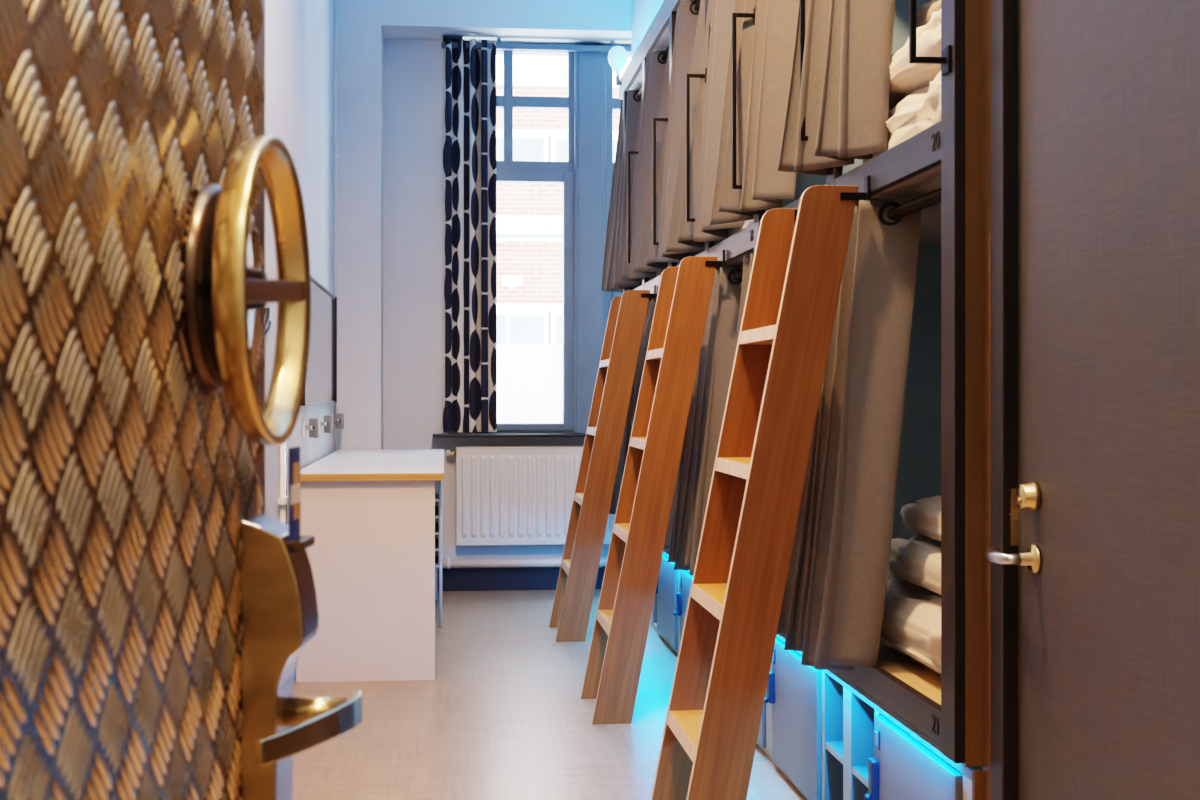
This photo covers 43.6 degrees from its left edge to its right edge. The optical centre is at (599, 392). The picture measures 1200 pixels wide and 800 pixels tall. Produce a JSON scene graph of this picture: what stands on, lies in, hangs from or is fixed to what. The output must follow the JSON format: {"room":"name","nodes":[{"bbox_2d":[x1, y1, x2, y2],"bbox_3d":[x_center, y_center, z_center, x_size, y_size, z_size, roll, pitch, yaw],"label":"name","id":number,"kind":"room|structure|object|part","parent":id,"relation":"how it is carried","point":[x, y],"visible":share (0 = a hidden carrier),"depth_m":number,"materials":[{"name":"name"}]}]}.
{"room":"dormitory","nodes":[
{"label":"dormitory","id":0,"kind":"room"},
{"bbox_2d":[265,0,333,524],"bbox_3d":[-1.157,-0.700,4.776,0.100,3.700,8.260,0,0,-6],"label":"wall","id":1,"kind":"structure","parent":0,"point":[299,34],"depth_m":6.55,"materials":[{"name":"white paint"}]},
{"bbox_2d":[265,307,270,338],"bbox_3d":[-1.126,-0.234,5.000,0.016,0.120,0.411,0,0,-6],"label":"wall emblem","id":2,"kind":"structure","parent":1,"relation":"attached to","point":[267,309],"depth_m":5.12,"materials":[{"name":"black mirror"}]},
{"bbox_2d":[278,441,288,523],"bbox_3d":[-1.175,0.650,5.579,0.030,1.000,0.160,0,0,-6],"label":"conduit","id":3,"kind":"object","parent":1,"relation":"attached to","point":[283,499],"visible":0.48,"depth_m":5.52,"materials":[{"name":"white paint"}]},
{"bbox_2d":[303,417,318,437],"bbox_3d":[-1.254,0.150,6.506,0.062,0.090,0.092,0,0,-6],"label":"wall hook","id":4,"kind":"object","parent":1,"relation":"attached to","point":[313,427],"visible":1,"depth_m":6.50,"materials":[{"name":"white paint"}]},
{"bbox_3d":[-1.281,0.150,6.503,0.008,0.090,0.060,0,0,-6],"label":"plate","id":5,"kind":"part","parent":4,"relation":"part of","materials":[{"name":"white paint"}]},
{"bbox_3d":[-1.244,0.152,6.508,0.042,0.085,0.092,0,0,-6],"label":"hook plate","id":6,"kind":"part","parent":4,"relation":"part of","materials":[{"name":"grey metal"}]},
{"bbox_2d":[301,275,336,405],"bbox_3d":[-1.344,-0.232,7.215,0.030,0.570,1.770,0,0,-6],"label":"wall mirror","id":7,"kind":"object","parent":1,"relation":"attached to","point":[321,376],"visible":0.7,"depth_m":7.25,"materials":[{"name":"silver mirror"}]},
{"bbox_2d":[318,414,332,432],"bbox_3d":[-1.337,0.150,7.302,0.062,0.090,0.092,0,0,-6],"label":"wall hook","id":8,"kind":"object","parent":1,"relation":"attached to","point":[328,419],"visible":0.94,"depth_m":7.29,"materials":[{"name":"white paint"}]},
{"bbox_3d":[-1.363,0.150,7.298,0.008,0.090,0.060,0,0,-6],"label":"plate","id":9,"kind":"part","parent":8,"relation":"part of","materials":[{"name":"white paint"}]},
{"bbox_3d":[-1.327,0.152,7.303,0.042,0.085,0.092,0,0,-6],"label":"hook plate","id":10,"kind":"part","parent":8,"relation":"part of","materials":[{"name":"grey metal"}]},
{"bbox_2d":[333,0,337,449],"bbox_3d":[-1.444,-1.120,8.195,0.026,2.860,0.026,0,0,-6],"label":"pipe","id":11,"kind":"object","parent":1,"relation":"attached to","point":[335,154],"visible":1,"depth_m":8.19,"materials":[{"name":"metal"}]},
{"bbox_2d":[332,412,343,428],"bbox_3d":[-1.424,0.150,8.148,0.062,0.090,0.092,0,0,-6],"label":"wall hook","id":12,"kind":"object","parent":1,"relation":"attached to","point":[339,420],"visible":0.9,"depth_m":8.14,"materials":[{"name":"white paint"}]},
{"bbox_3d":[-1.414,0.152,8.149,0.042,0.085,0.092,0,0,-6],"label":"hook plate","id":13,"kind":"part","parent":12,"relation":"part of","materials":[{"name":"grey metal"}]},
{"bbox_2d":[334,0,630,451],"bbox_3d":[-0.105,-0.700,8.751,2.810,3.700,0.570,0,0,-6],"label":"wall","id":14,"kind":"structure","parent":0,"point":[362,25],"depth_m":8.34,"materials":[{"name":"white paint"}]},
{"bbox_2d":[441,38,630,52],"bbox_3d":[-0.057,-2.017,8.720,1.720,0.063,0.040,0,0,-6],"label":"track","id":15,"kind":"object","parent":14,"relation":"attached to","point":[499,46],"visible":0.58,"depth_m":8.68,"materials":[{"name":"white metal"}]},
{"bbox_2d":[442,36,496,431],"bbox_3d":[-0.749,-0.905,8.616,0.311,2.260,0.101,0,0,-6],"label":"window curtain","id":16,"kind":"object","parent":15,"relation":"hanging from","point":[469,347],"visible":1,"depth_m":8.60,"materials":[{"name":"fabric"}]},
{"bbox_2d":[383,39,630,568],"bbox_3d":[0.004,-0.449,8.933,2.555,3.198,0.230,0,0,-6],"label":"wall","id":17,"kind":"structure","parent":0,"point":[412,69],"depth_m":8.71,"materials":[{"name":"white paint"}]},
{"bbox_2d":[433,433,585,437],"bbox_3d":[0.018,0.245,8.731,1.970,0.019,0.165,0,0,-6],"label":"sill","id":18,"kind":"structure","parent":17,"relation":"attached to","point":[490,435],"depth_m":8.59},
{"bbox_2d":[438,567,604,590],"bbox_3d":[-0.132,1.085,8.794,2.255,0.130,0.018,0,0,-6],"label":"baseboard","id":19,"kind":"structure","parent":17,"relation":"attached to","point":[526,578],"depth_m":8.74,"materials":[{"name":"blue paint"}]},
{"bbox_2d":[438,481,606,568],"bbox_3d":[-0.127,0.684,8.733,1.657,0.668,0.065,0,0,-6],"label":"pipe","id":20,"kind":"object","parent":17,"relation":"attached to","point":[448,563],"visible":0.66,"depth_m":8.67,"materials":[{"name":"white metal"}]},
{"bbox_2d":[447,446,614,545],"bbox_3d":[-0.360,0.594,8.695,1.053,0.568,0.082,0,0,-6],"label":"radiator","id":21,"kind":"object","parent":17,"relation":"attached to","point":[506,495],"visible":0.76,"depth_m":8.65,"materials":[{"name":"white metal"}]},
{"bbox_2d":[456,446,582,448],"bbox_3d":[-0.334,0.315,8.701,1.000,0.010,0.076,0,0,-6],"label":"grille","id":22,"kind":"object","parent":21,"relation":"attached to","point":[469,447],"depth_m":8.67,"materials":[{"name":"white metal"}]},
{"bbox_2d":[448,50,630,432],"bbox_3d":[-0.086,-0.895,8.808,1.600,2.260,0.140,0,0,-6],"label":"window","id":23,"kind":"structure","parent":17,"relation":"in","point":[542,388],"depth_m":8.76,"materials":[{"name":"blue paint"}]},
{"bbox_2d":[293,589,805,799],"bbox_3d":[0.167,1.190,3.737,3.500,0.080,10.600,0,0,-6],"label":"floor","id":24,"kind":"structure","parent":0,"point":[503,715],"depth_m":5.13,"materials":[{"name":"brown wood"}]},
{"bbox_2d":[296,449,443,682],"bbox_3d":[-1.037,0.732,7.151,0.583,0.836,2.400,0,0,-6],"label":"desk","id":25,"kind":"object","parent":24,"relation":"on","point":[370,514],"visible":0.8,"depth_m":5.99,"materials":[{"name":"white laminate"}]},
{"bbox_3d":[-1.175,0.750,8.311,0.548,0.800,0.035,0,0,-6],"label":"panel","id":26,"kind":"part","parent":25,"relation":"part of","materials":[{"name":"white laminate"}]},
{"bbox_2d":[435,481,441,627],"bbox_3d":[-0.992,0.760,7.789,0.344,0.780,0.916,0,0,-6],"label":"wire rack","id":27,"kind":"object","parent":25,"relation":"attached to","point":[438,497],"visible":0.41,"depth_m":7.35,"materials":[{"name":"metal"}]},
{"bbox_2d":[435,494,438,514],"bbox_3d":[-0.992,0.577,7.789,0.308,0.044,0.860,0,0,-6],"label":"tray","id":28,"kind":"object","parent":27,"relation":"on","point":[436,495],"depth_m":7.42,"materials":[{"name":"black metal"}]},
{"bbox_2d":[435,513,438,530],"bbox_3d":[-0.992,0.657,7.789,0.308,0.044,0.860,0,0,-6],"label":"tray","id":29,"kind":"object","parent":27,"relation":"on","point":[436,518],"depth_m":7.38,"materials":[{"name":"black metal"}]},
{"bbox_2d":[435,529,438,546],"bbox_3d":[-0.992,0.737,7.789,0.308,0.044,0.860,0,0,-6],"label":"tray","id":30,"kind":"object","parent":27,"relation":"on","point":[436,534],"depth_m":7.38,"materials":[{"name":"black metal"}]},
{"bbox_2d":[435,546,438,563],"bbox_3d":[-0.992,0.817,7.789,0.308,0.044,0.860,0,0,-6],"label":"tray","id":31,"kind":"object","parent":27,"relation":"on","point":[436,548],"depth_m":7.38,"materials":[{"name":"black metal"}]},
{"bbox_2d":[549,285,655,641],"bbox_3d":[0.005,0.325,7.168,0.467,1.650,0.475,0,0,-6],"label":"ladder","id":32,"kind":"object","parent":24,"relation":"on","point":[574,594],"visible":1,"depth_m":6.95,"materials":[{"name":"brown wood"}]},
{"bbox_2d":[580,250,724,723],"bbox_3d":[0.183,0.325,5.447,0.467,1.650,0.475,0,0,-6],"label":"ladder","id":33,"kind":"object","parent":24,"relation":"on","point":[634,558],"visible":1,"depth_m":5.23,"materials":[{"name":"brown wood"}]},
{"bbox_2d":[650,551,679,654],"bbox_3d":[0.428,0.939,7.408,0.445,0.422,1.810,0,0,-6],"label":"locker","id":34,"kind":"object","parent":24,"relation":"on","point":[663,620],"visible":0.07,"depth_m":6.76,"materials":[{"name":"grey laminate"}]},
{"bbox_2d":[622,11,676,554],"bbox_3d":[0.679,-0.485,7.434,1.081,2.410,1.810,0,0,-6],"label":"bunk bed","id":35,"kind":"object","parent":34,"relation":"on","point":[647,283],"visible":0.16,"depth_m":6.97,"materials":[{"name":"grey metal"}]},
{"bbox_2d":[609,419,626,513],"bbox_3d":[0.129,0.102,8.220,0.259,1.104,0.509,0,0,-6],"label":"curtain","id":36,"kind":"object","parent":35,"relation":"hanging from","point":[615,496],"visible":0.05,"depth_m":8.00,"materials":[{"name":"beige fabric"}]},
{"bbox_2d":[601,90,641,292],"bbox_3d":[0.139,-1.093,8.220,0.223,1.065,0.428,0,0,-6],"label":"curtain","id":37,"kind":"object","parent":35,"relation":"hanging from","point":[619,191],"visible":0.47,"depth_m":8.25,"materials":[{"name":"beige fabric"}]},
{"bbox_3d":[0.139,-0.493,8.245,0.022,2.393,0.085,0,0,-6],"label":"post","id":38,"kind":"part","parent":35,"relation":"part of","materials":[{"name":"grey metal"}]},
{"bbox_2d":[620,298,656,487],"bbox_3d":[0.224,0.102,7.326,0.262,1.104,0.508,0,0,-6],"label":"curtain","id":39,"kind":"object","parent":35,"relation":"hanging from","point":[651,303],"visible":0.17,"depth_m":7.33,"materials":[{"name":"beige fabric"}]},
{"bbox_2d":[614,50,666,285],"bbox_3d":[0.219,-1.093,7.489,0.194,1.066,0.823,0,0,-8],"label":"curtain","id":40,"kind":"object","parent":35,"relation":"hanging from","point":[655,67],"visible":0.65,"depth_m":7.27,"materials":[{"name":"beige fabric"}]},
{"bbox_3d":[0.225,-0.510,7.425,0.021,2.280,0.085,0,0,-6],"label":"post","id":41,"kind":"part","parent":35,"relation":"part of","materials":[{"name":"grey metal"}]},
{"bbox_3d":[0.225,-0.501,7.427,0.020,0.078,1.730,0,0,-6],"label":"rail","id":42,"kind":"part","parent":35,"relation":"part of","materials":[{"name":"white metal"}]},
{"bbox_3d":[0.274,-1.590,7.422,0.029,0.029,1.710,0,0,-6],"label":"curtain rod","id":43,"kind":"part","parent":35,"relation":"part of","materials":[{"name":"brown metal"}]},
{"bbox_3d":[0.317,-0.488,6.527,0.022,2.403,0.080,0,0,-6],"label":"post","id":44,"kind":"part","parent":35,"relation":"part of","materials":[{"name":"grey metal"}]},
{"bbox_3d":[0.306,0.939,6.831,0.018,0.371,0.562,0,0,-6],"label":"locker door","id":45,"kind":"part","parent":34,"relation":"part of","materials":[{"name":"grey laminate"}]},
{"bbox_2d":[673,570,771,759],"bbox_3d":[0.614,0.939,5.608,0.445,0.422,1.810,0,0,-6],"label":"locker","id":46,"kind":"object","parent":24,"relation":"on","point":[685,580],"visible":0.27,"depth_m":6.18,"materials":[{"name":"grey laminate"}]},
{"bbox_3d":[0.328,0.897,6.378,0.033,0.095,0.036,0,0,-6],"label":"lock handle","id":47,"kind":"part","parent":46,"relation":"part of","materials":[{"name":"blue plastic"}]},
{"bbox_3d":[0.379,0.939,6.127,0.018,0.371,0.560,0,0,-6],"label":"locker door","id":48,"kind":"part","parent":46,"relation":"part of","materials":[{"name":"grey laminate"}]},
{"bbox_2d":[675,0,765,279],"bbox_3d":[0.865,-0.485,5.634,1.081,2.410,1.810,0,0,-6],"label":"bunk bed","id":49,"kind":"object","parent":46,"relation":"on","point":[741,244],"visible":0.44,"depth_m":5.15,"materials":[{"name":"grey metal"}]},
{"bbox_2d":[636,0,701,270],"bbox_3d":[0.301,-1.093,6.562,0.191,1.066,0.832,0,0,-11],"label":"curtain","id":50,"kind":"object","parent":49,"relation":"hanging from","point":[651,257],"visible":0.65,"depth_m":6.39,"materials":[{"name":"beige fabric"}]},
{"bbox_2d":[664,463,679,548],"bbox_3d":[0.319,0.102,6.412,0.261,1.104,0.504,0,0,-6],"label":"curtain","id":51,"kind":"object","parent":49,"relation":"hanging from","point":[670,524],"visible":0.03,"depth_m":6.18,"materials":[{"name":"beige fabric"}]},
{"bbox_3d":[0.460,-1.590,5.622,0.029,0.029,1.710,0,0,-6],"label":"curtain rod","id":52,"kind":"part","parent":49,"relation":"part of","materials":[{"name":"brown metal"}]},
{"bbox_2d":[665,0,743,251],"bbox_3d":[0.412,-1.093,5.634,0.184,1.066,0.739,0,0,-10],"label":"curtain","id":53,"kind":"object","parent":49,"relation":"hanging from","point":[706,99],"visible":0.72,"depth_m":5.56,"materials":[{"name":"beige fabric"}]},
{"bbox_3d":[0.822,-0.475,6.529,0.983,2.390,0.020,0,0,-6],"label":"divider panel","id":54,"kind":"part","parent":49,"relation":"part of","materials":[{"name":"white metal"}]},
{"bbox_2d":[668,266,742,575],"bbox_3d":[0.403,0.102,5.563,0.260,1.104,0.509,0,0,-6],"label":"curtain","id":55,"kind":"object","parent":49,"relation":"hanging from","point":[717,352],"visible":0.67,"depth_m":5.43,"materials":[{"name":"beige fabric"}]},
{"bbox_3d":[0.411,-0.510,5.625,0.021,2.280,0.085,0,0,-6],"label":"post","id":56,"kind":"part","parent":49,"relation":"part of","materials":[{"name":"grey metal"}]},
{"bbox_3d":[0.411,-0.501,5.627,0.020,0.078,1.730,0,0,-6],"label":"rail","id":57,"kind":"part","parent":49,"relation":"part of","materials":[{"name":"white metal"}]},
{"bbox_3d":[0.460,-0.415,5.622,0.029,0.029,1.710,0,0,-6],"label":"curtain rod","id":58,"kind":"part","parent":49,"relation":"part of","materials":[{"name":"brown metal"}]},
{"bbox_2d":[728,219,753,236],"bbox_3d":[0.833,-0.615,5.284,0.699,0.227,0.870,0,0,-6],"label":"duvet","id":59,"kind":"object","parent":49,"relation":"on","point":[747,223],"visible":0.02,"depth_m":5.28,"materials":[{"name":"beige fabric"}]},
{"bbox_3d":[0.489,-1.189,4.725,0.006,0.052,0.044,0,0,-6],"label":"mount plate","id":60,"kind":"part","parent":49,"relation":"part of","materials":[{"name":"black metal"}]},
{"bbox_3d":[0.503,-0.488,4.727,0.022,2.403,0.080,0,0,-6],"label":"post","id":61,"kind":"part","parent":49,"relation":"part of","materials":[{"name":"grey metal"}]},
{"bbox_3d":[0.493,0.939,5.030,0.018,0.371,0.562,0,0,-6],"label":"locker door","id":62,"kind":"part","parent":46,"relation":"part of","materials":[{"name":"grey laminate"}]},
{"bbox_2d":[651,175,870,799],"bbox_3d":[0.368,0.325,3.657,0.467,1.650,0.475,0,0,-6],"label":"ladder","id":63,"kind":"object","parent":24,"relation":"on","point":[722,670],"visible":1,"depth_m":3.45,"materials":[{"name":"brown wood"}]},
{"bbox_2d":[764,635,983,799],"bbox_3d":[0.801,0.938,3.801,0.445,0.425,1.822,0,0,-6],"label":"locker","id":64,"kind":"object","parent":24,"relation":"on","point":[831,742],"visible":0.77,"depth_m":3.89,"materials":[{"name":"grey laminate"}]},
{"bbox_3d":[0.514,0.897,4.578,0.033,0.095,0.036,0,0,-6],"label":"lock handle","id":65,"kind":"part","parent":64,"relation":"part of","materials":[{"name":"blue plastic"}]},
{"bbox_3d":[0.528,0.801,4.572,0.005,0.046,0.034,0,0,-6],"label":"number plate","id":66,"kind":"part","parent":64,"relation":"part of","materials":[{"name":"blue plastic"}]},
{"bbox_3d":[0.565,0.939,4.327,0.018,0.371,0.560,0,0,-6],"label":"locker door","id":67,"kind":"part","parent":64,"relation":"part of","materials":[{"name":"grey laminate"}]},
{"bbox_2d":[825,741,842,763],"bbox_3d":[0.800,0.941,3.939,0.378,0.018,0.188,0,0,-6],"label":"shelf","id":68,"kind":"object","parent":64,"relation":"attached to","point":[832,748],"depth_m":3.95,"materials":[{"name":"grey laminate"}]},
{"bbox_2d":[852,765,867,787],"bbox_3d":[0.828,0.941,3.668,0.378,0.018,0.203,0,0,-6],"label":"shelf","id":69,"kind":"object","parent":64,"relation":"attached to","point":[859,772],"depth_m":3.70,"materials":[{"name":"grey laminate"}]},
{"bbox_2d":[760,0,981,766],"bbox_3d":[1.051,-0.485,3.833,1.081,2.410,1.810,0,0,-6],"label":"bunk bed","id":70,"kind":"object","parent":64,"relation":"on","point":[939,166],"visible":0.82,"depth_m":2.92,"materials":[{"name":"brown wood"}]},
{"bbox_2d":[734,250,754,357],"bbox_3d":[0.497,0.102,4.715,0.262,1.104,0.500,0,0,-6],"label":"curtain","id":71,"kind":"object","parent":70,"relation":"hanging from","point":[748,260],"visible":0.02,"depth_m":4.93,"materials":[{"name":"beige fabric"}]},
{"bbox_2d":[710,0,798,224],"bbox_3d":[0.502,-1.093,4.733,0.217,1.065,0.591,0,0,-6],"label":"curtain","id":72,"kind":"object","parent":70,"relation":"hanging from","point":[764,49],"visible":0.94,"depth_m":4.63,"materials":[{"name":"beige fabric"}]},
{"bbox_3d":[0.597,-0.510,3.824,0.021,2.280,0.085,0,0,-6],"label":"post","id":73,"kind":"part","parent":70,"relation":"part of","materials":[{"name":"grey metal"}]},
{"bbox_2d":[778,0,895,175],"bbox_3d":[0.622,-1.093,3.739,0.210,1.065,0.453,0,0,-14],"label":"curtain","id":74,"kind":"object","parent":70,"relation":"hanging from","point":[842,98],"visible":0.98,"depth_m":3.68,"materials":[{"name":"beige fabric"}]},
{"bbox_2d":[777,198,920,669],"bbox_3d":[0.605,0.102,3.684,0.274,1.104,0.497,0,0,-6],"label":"curtain","id":75,"kind":"object","parent":70,"relation":"hanging from","point":[832,610],"visible":0.91,"depth_m":3.47,"materials":[{"name":"beige fabric"}]},
{"bbox_3d":[0.597,-0.501,3.827,0.020,0.078,1.730,0,0,-6],"label":"rail","id":76,"kind":"part","parent":70,"relation":"part of","materials":[{"name":"grey metal"}]},
{"bbox_3d":[1.008,-0.475,4.729,0.983,2.390,0.020,0,0,-6],"label":"divider panel","id":77,"kind":"part","parent":70,"relation":"part of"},
{"bbox_3d":[0.597,0.671,3.827,0.020,0.083,1.730,0,0,-6],"label":"rail","id":78,"kind":"part","parent":70,"relation":"part of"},
{"bbox_2d":[863,71,940,162],"bbox_3d":[1.016,-0.614,3.506,0.691,0.224,0.850,0,0,-6],"label":"duvet","id":79,"kind":"object","parent":70,"relation":"on","point":[918,111],"visible":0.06,"depth_m":3.37,"materials":[{"name":"beige fabric"}]},
{"bbox_2d":[889,9,940,110],"bbox_3d":[1.013,-0.776,3.483,0.664,0.169,0.845,0,0,-6],"label":"duvet","id":80,"kind":"object","parent":79,"relation":"on","point":[906,78],"visible":0.09,"depth_m":3.40,"materials":[{"name":"beige fabric"}]},
{"bbox_2d":[916,0,940,27],"bbox_3d":[1.046,-0.894,3.437,0.524,0.131,0.730,0,0,-6],"label":"pillow","id":81,"kind":"object","parent":80,"relation":"on","point":[923,17],"visible":0.06,"depth_m":3.58,"materials":[{"name":"beige fabric"}]},
{"bbox_2d":[880,578,940,672],"bbox_3d":[1.043,0.545,3.526,0.723,0.197,0.948,0,0,-6],"label":"duvet","id":82,"kind":"object","parent":70,"relation":"on","point":[911,624],"visible":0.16,"depth_m":3.47,"materials":[{"name":"beige fabric"}]},
{"bbox_2d":[889,535,940,594],"bbox_3d":[1.049,0.405,3.488,0.634,0.150,0.856,0,0,-6],"label":"duvet","id":83,"kind":"object","parent":82,"relation":"on","point":[916,560],"visible":0.16,"depth_m":3.55,"materials":[{"name":"beige fabric"}]},
{"bbox_2d":[900,495,940,541],"bbox_3d":[1.049,0.301,3.466,0.561,0.131,0.821,0,0,-6],"label":"pillow","id":84,"kind":"object","parent":83,"relation":"on","point":[923,518],"visible":0.17,"depth_m":3.58,"materials":[{"name":"beige fabric"}]},
{"bbox_3d":[0.646,-0.415,3.822,0.029,0.029,1.710,0,0,-6],"label":"curtain rod","id":85,"kind":"part","parent":70,"relation":"part of","materials":[{"name":"brown wood"}]},
{"bbox_3d":[0.675,-0.648,2.925,0.006,0.052,0.044,0,0,-6],"label":"mount plate","id":86,"kind":"part","parent":70,"relation":"part of","materials":[{"name":"black metal"}]},
{"bbox_3d":[0.689,-0.488,2.926,0.022,2.403,0.080,0,0,-6],"label":"post","id":87,"kind":"part","parent":70,"relation":"part of","materials":[{"name":"brown wood"}]},
{"bbox_3d":[1.192,-0.465,2.947,0.983,2.370,0.018,0,0,-6],"label":"panel","id":88,"kind":"part","parent":70,"relation":"part of","materials":[{"name":"brown wood"}]},
{"bbox_3d":[0.627,0.897,3.479,0.033,0.095,0.036,0,0,-6],"label":"lock handle","id":89,"kind":"part","parent":64,"relation":"part of","materials":[{"name":"blue plastic"}]},
{"bbox_3d":[0.642,0.801,3.473,0.005,0.046,0.034,0,0,-6],"label":"number plate","id":90,"kind":"part","parent":64,"relation":"part of","materials":[{"name":"white plastic"}]},
{"bbox_3d":[0.679,0.939,3.230,0.018,0.371,0.562,0,0,-6],"label":"locker door","id":91,"kind":"part","parent":64,"relation":"part of","materials":[{"name":"grey laminate"}]},
{"bbox_3d":[0.727,0.938,2.884,0.018,0.425,0.012,0,0,-6],"label":"panel","id":92,"kind":"part","parent":64,"relation":"part of","materials":[{"name":"brown wood"}]},
{"bbox_2d":[631,0,663,58],"bbox_3d":[0.930,-2.165,5.741,0.930,0.770,5.630,0,0,-6],"label":"wall","id":93,"kind":"structure","parent":0,"point":[643,12],"depth_m":8.10,"materials":[{"name":"paint"}]},
{"bbox_2d":[982,0,989,799],"bbox_3d":[1.431,-0.700,1.867,1.170,3.700,2.180,0,0,-6],"label":"wall","id":94,"kind":"structure","parent":0,"point":[985,3],"depth_m":2.87,"materials":[{"name":"brown laminate"}]},
{"bbox_2d":[985,0,1199,799],"bbox_3d":[0.796,-0.149,2.323,0.110,2.598,0.998,0,0,-6],"label":"door","id":95,"kind":"structure","parent":94,"relation":"in","point":[1093,554],"depth_m":2.44,"materials":[{"name":"brown laminate"}]},
{"bbox_3d":[0.727,0.295,2.719,0.055,0.024,0.135,0,0,-6],"label":"lever handle","id":96,"kind":"part","parent":95,"relation":"part of","materials":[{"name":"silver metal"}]},
{"bbox_3d":[0.804,-0.149,2.324,0.042,2.598,0.998,0,0,-6],"label":"frame","id":97,"kind":"part","parent":95,"relation":"part of","materials":[{"name":"black wood"}]},
{"bbox_3d":[0.760,0.228,2.752,0.015,0.105,0.006,0,0,-6],"label":"strike plate","id":98,"kind":"part","parent":95,"relation":"part of","materials":[{"name":"gold metal"}]},
{"bbox_3d":[-0.140,-0.700,0.669,2.260,3.700,0.120,0,0,-6],"label":"wall","id":99,"kind":"structure","parent":0,"visible":0},
{"bbox_2d":[0,0,361,799],"bbox_3d":[-0.326,0.054,1.156,0.158,2.172,0.912,0,0,0],"label":"door","id":100,"kind":"structure","parent":99,"relation":"in","point":[155,622],"depth_m":1.19,"materials":[{"name":"gold metal"}]},
{"bbox_3d":[-0.310,-0.094,1.389,0.032,0.287,0.287,0,0,0],"label":"ring handle","id":101,"kind":"part","parent":100,"relation":"part of","materials":[{"name":"gold metal"}]},
{"bbox_2d":[289,446,300,540],"bbox_3d":[-0.314,0.117,1.545,0.002,0.122,0.054,0,0,0],"label":"card","id":102,"kind":"object","parent":100,"relation":"in","point":[294,453],"visible":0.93,"depth_m":1.54,"materials":[{"name":"blue paper"}]},
{"bbox_2d":[290,462,300,519],"bbox_3d":[-0.314,0.101,1.545,0.001,0.058,0.050,0,0,0],"label":"picture","id":103,"kind":"object","parent":102,"relation":"attached to","point":[295,490],"depth_m":1.55},
{"bbox_3d":[-0.277,0.329,1.472,0.022,0.031,0.223,0,0,15],"label":"lever handle","id":104,"kind":"part","parent":100,"relation":"part of","materials":[{"name":"gold metal"}]},
{"label":"outside","id":105,"kind":"structure","parent":0,"visible":0},
{"bbox_2d":[496,55,630,343],"bbox_3d":[0.681,-1.350,22.595,18.000,13.000,1.190,0,0,-6],"label":"brick building","id":106,"kind":"structure","parent":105,"point":[529,215],"depth_m":21.97,"materials":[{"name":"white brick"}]},
{"bbox_3d":[-1.640,-3.480,21.902,0.520,0.480,0.070,0,0,-6],"label":"pane","id":107,"kind":"part","parent":106,"relation":"part of","materials":[{"name":"white glass"}]},
{"bbox_3d":[-1.640,-0.570,21.902,0.520,1.140,0.070,0,0,-6],"label":"pane","id":108,"kind":"part","parent":106,"relation":"part of","materials":[{"name":"white glass"}]},
{"bbox_2d":[502,276,522,290],"bbox_3d":[-1.276,-1.595,21.788,0.300,0.189,0.407,0,0,-6],"label":"camera","id":109,"kind":"object","parent":106,"relation":"attached to","point":[511,281],"visible":1,"depth_m":21.59,"materials":[{"name":"white"}]},
{"bbox_3d":[-1.073,-0.570,21.961,0.500,1.140,0.070,0,0,-6],"label":"pane","id":110,"kind":"part","parent":106,"relation":"part of","materials":[{"name":"white glass"}]},
{"bbox_3d":[-1.073,-3.480,21.961,0.500,0.480,0.070,0,0,-6],"label":"pane","id":111,"kind":"part","parent":106,"relation":"part of","materials":[{"name":"white glass"}]},
{"bbox_3d":[-0.397,-0.570,22.031,0.520,1.140,0.070,0,0,-6],"label":"pane","id":112,"kind":"part","parent":106,"relation":"part of","materials":[{"name":"white glass"}]},
{"bbox_3d":[-0.397,-3.480,22.031,0.520,0.480,0.070,0,0,-6],"label":"pane","id":113,"kind":"part","parent":106,"relation":"part of","materials":[{"name":"white glass"}]},
{"bbox_3d":[0.170,-3.480,22.090,0.500,0.480,0.070,0,0,-6],"label":"pane","id":114,"kind":"part","parent":106,"relation":"part of","materials":[{"name":"white glass"}]},
{"bbox_3d":[1.413,-0.700,6.077,0.100,3.700,6.200,0,0,-6],"label":"wall","id":115,"kind":"structure","parent":0,"visible":0},
{"bbox_2d":[619,0,679,99],"bbox_3d":[0.894,-1.702,5.712,1.007,0.105,5.580,0,0,-6],"label":"beam","id":116,"kind":"structure","parent":115,"relation":"attached to","point":[656,38],"depth_m":7.21,"materials":[{"name":"white paint"}]},
{"bbox_2d":[608,46,627,85],"bbox_3d":[0.099,-1.819,8.334,0.111,0.217,0.111,0,0,-6],"label":"globe lamp","id":117,"kind":"object","parent":116,"relation":"attached to","point":[617,56],"visible":1,"depth_m":8.30,"materials":[{"name":"white glass"}]},
{"bbox_3d":[0.103,-1.735,8.335,0.032,0.050,0.024,0,0,-6],"label":"stem","id":118,"kind":"part","parent":117,"relation":"part of","materials":[{"name":"white"}]}
]}

